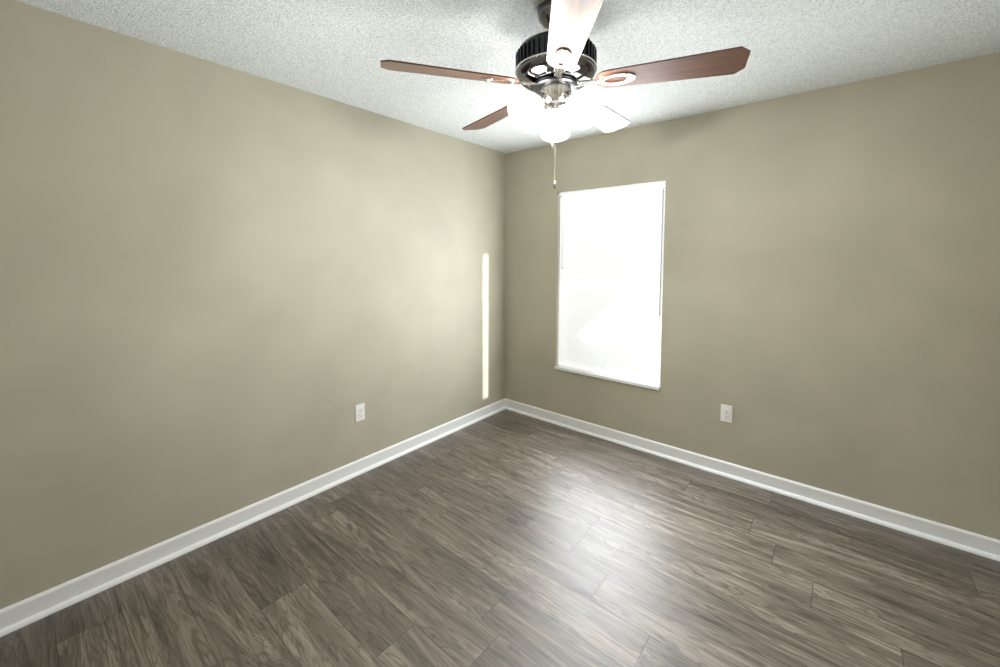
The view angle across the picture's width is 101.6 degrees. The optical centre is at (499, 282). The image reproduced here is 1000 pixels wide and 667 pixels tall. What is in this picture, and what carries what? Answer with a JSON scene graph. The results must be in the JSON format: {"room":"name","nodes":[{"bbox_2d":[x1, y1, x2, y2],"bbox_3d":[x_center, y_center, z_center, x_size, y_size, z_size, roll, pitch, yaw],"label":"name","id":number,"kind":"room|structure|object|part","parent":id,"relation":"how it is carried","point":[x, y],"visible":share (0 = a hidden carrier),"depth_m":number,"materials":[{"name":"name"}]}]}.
{"room":"empty bedroom","nodes":[
{"label":"empty bedroom","id":0,"kind":"room"},
{"bbox_2d":[0,0,505,608],"bbox_3d":[-1.061,0.079,2.698,0.150,2.440,3.600,3,5,40],"label":"wall","id":1,"kind":"structure","parent":0,"point":[224,290],"depth_m":2.05,"materials":[{"name":"paint"}]},
{"bbox_2d":[0,398,505,636],"bbox_3d":[-0.994,1.254,2.713,0.032,0.092,3.300,3,5,40],"label":"baseboard","id":2,"kind":"structure","parent":1,"relation":"attached to","point":[27,611],"depth_m":2.08,"materials":[{"name":"white paint"}]},
{"bbox_2d":[355,403,364,421],"bbox_3d":[-0.946,0.883,2.765,0.009,0.115,0.070,3,5,40],"label":"electrical outlet","id":3,"kind":"object","parent":1,"relation":"attached to","point":[359,412],"visible":1,"depth_m":2.76,"materials":[{"name":"white plastic"}]},
{"bbox_2d":[0,409,999,666],"bbox_3d":[0.223,1.416,1.707,3.500,0.100,3.600,3,5,40],"label":"floor","id":4,"kind":"structure","parent":0,"point":[506,537],"depth_m":1.85,"materials":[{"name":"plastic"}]},
{"bbox_2d":[15,0,999,152],"bbox_3d":[0.229,-1.119,1.549,3.500,0.100,3.600,3,5,40],"label":"ceiling","id":5,"kind":"structure","parent":0,"point":[337,50],"depth_m":1.85,"materials":[{"name":"white paint"}]},
{"bbox_2d":[380,0,750,188],"bbox_3d":[0.245,-0.726,1.664,1.294,0.699,1.244,3,5,40],"label":"ceiling fan","id":6,"kind":"object","parent":5,"relation":"hanging from","point":[556,64],"visible":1,"depth_m":1.51,"materials":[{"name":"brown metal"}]},
{"label":"blade","id":7,"kind":"part","parent":6,"relation":"part of","materials":[{"name":"brown wood"}]},
{"bbox_3d":[-0.011,-0.800,1.961,0.140,0.006,0.512,-17,12,-32],"label":"blade","id":8,"kind":"part","parent":6,"relation":"part of","materials":[{"name":"brown wood"}]},
{"bbox_3d":[0.207,-0.753,1.212,0.140,0.006,0.512,12,4,1],"label":"blade","id":9,"kind":"part","parent":6,"relation":"part of","materials":[{"name":"brown wood"}]},
{"bbox_3d":[0.472,-0.798,1.946,0.140,0.006,0.512,-12,-5,38],"label":"blade","id":10,"kind":"part","parent":6,"relation":"part of","materials":[{"name":"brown wood"}]},
{"bbox_3d":[0.607,-0.768,1.483,0.512,0.006,0.140,1,-8,20],"label":"blade","id":11,"kind":"part","parent":6,"relation":"part of","materials":[{"name":"brown wood"}]},
{"bbox_2d":[505,52,999,539],"bbox_3d":[1.330,0.069,2.951,3.200,2.440,0.150,3,5,40],"label":"wall","id":12,"kind":"structure","parent":0,"point":[831,296],"depth_m":2.40,"materials":[{"name":"paint"}]},
{"bbox_2d":[555,365,659,389],"bbox_3d":[0.858,0.765,3.333,0.901,0.022,0.103,3,5,40],"label":"window ledge","id":13,"kind":"object","parent":12,"relation":"attached to","point":[615,378],"visible":0.64,"depth_m":3.26,"materials":[{"name":"white paint"}]},
{"bbox_2d":[558,180,665,384],"bbox_3d":[0.862,-0.003,3.290,0.887,1.508,0.035,3,5,40],"label":"window blinds","id":14,"kind":"object","parent":12,"relation":"attached to","point":[623,243],"visible":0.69,"depth_m":3.25,"materials":[{"name":"plastic"}]},
{"bbox_2d":[561,195,569,311],"bbox_3d":[0.562,-0.010,3.520,0.070,1.468,0.014,2,4,25],"label":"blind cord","id":15,"kind":"object","parent":14,"relation":"hanging from","point":[563,195],"depth_m":3.51,"materials":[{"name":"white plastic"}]},
{"bbox_2d":[659,184,663,315],"bbox_3d":[1.179,-0.233,2.982,0.012,0.960,0.014,3,5,40],"label":"blind wand","id":16,"kind":"object","parent":14,"relation":"hanging from","point":[661,250],"visible":0.9,"depth_m":2.98,"materials":[{"name":"grey plastic"}]},
{"bbox_2d":[563,185,664,196],"bbox_3d":[0.903,0.006,3.338,0.903,1.536,0.068,3,5,40],"label":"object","id":17,"kind":"structure","parent":12,"relation":"in","point":[615,191],"depth_m":3.25,"materials":[{"name":"white plastic"}]},
{"bbox_2d":[720,404,732,422],"bbox_3d":[1.519,0.882,2.739,0.070,0.115,0.009,3,5,40],"label":"electrical outlet","id":18,"kind":"object","parent":12,"relation":"attached to","point":[726,412],"visible":1,"depth_m":2.74,"materials":[{"name":"white plastic"}]},
{"bbox_2d":[505,398,999,561],"bbox_3d":[1.269,1.245,2.954,3.200,0.092,0.032,3,5,40],"label":"baseboard","id":19,"kind":"structure","parent":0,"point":[968,541],"depth_m":2.51,"materials":[{"name":"white paint"}]}
]}

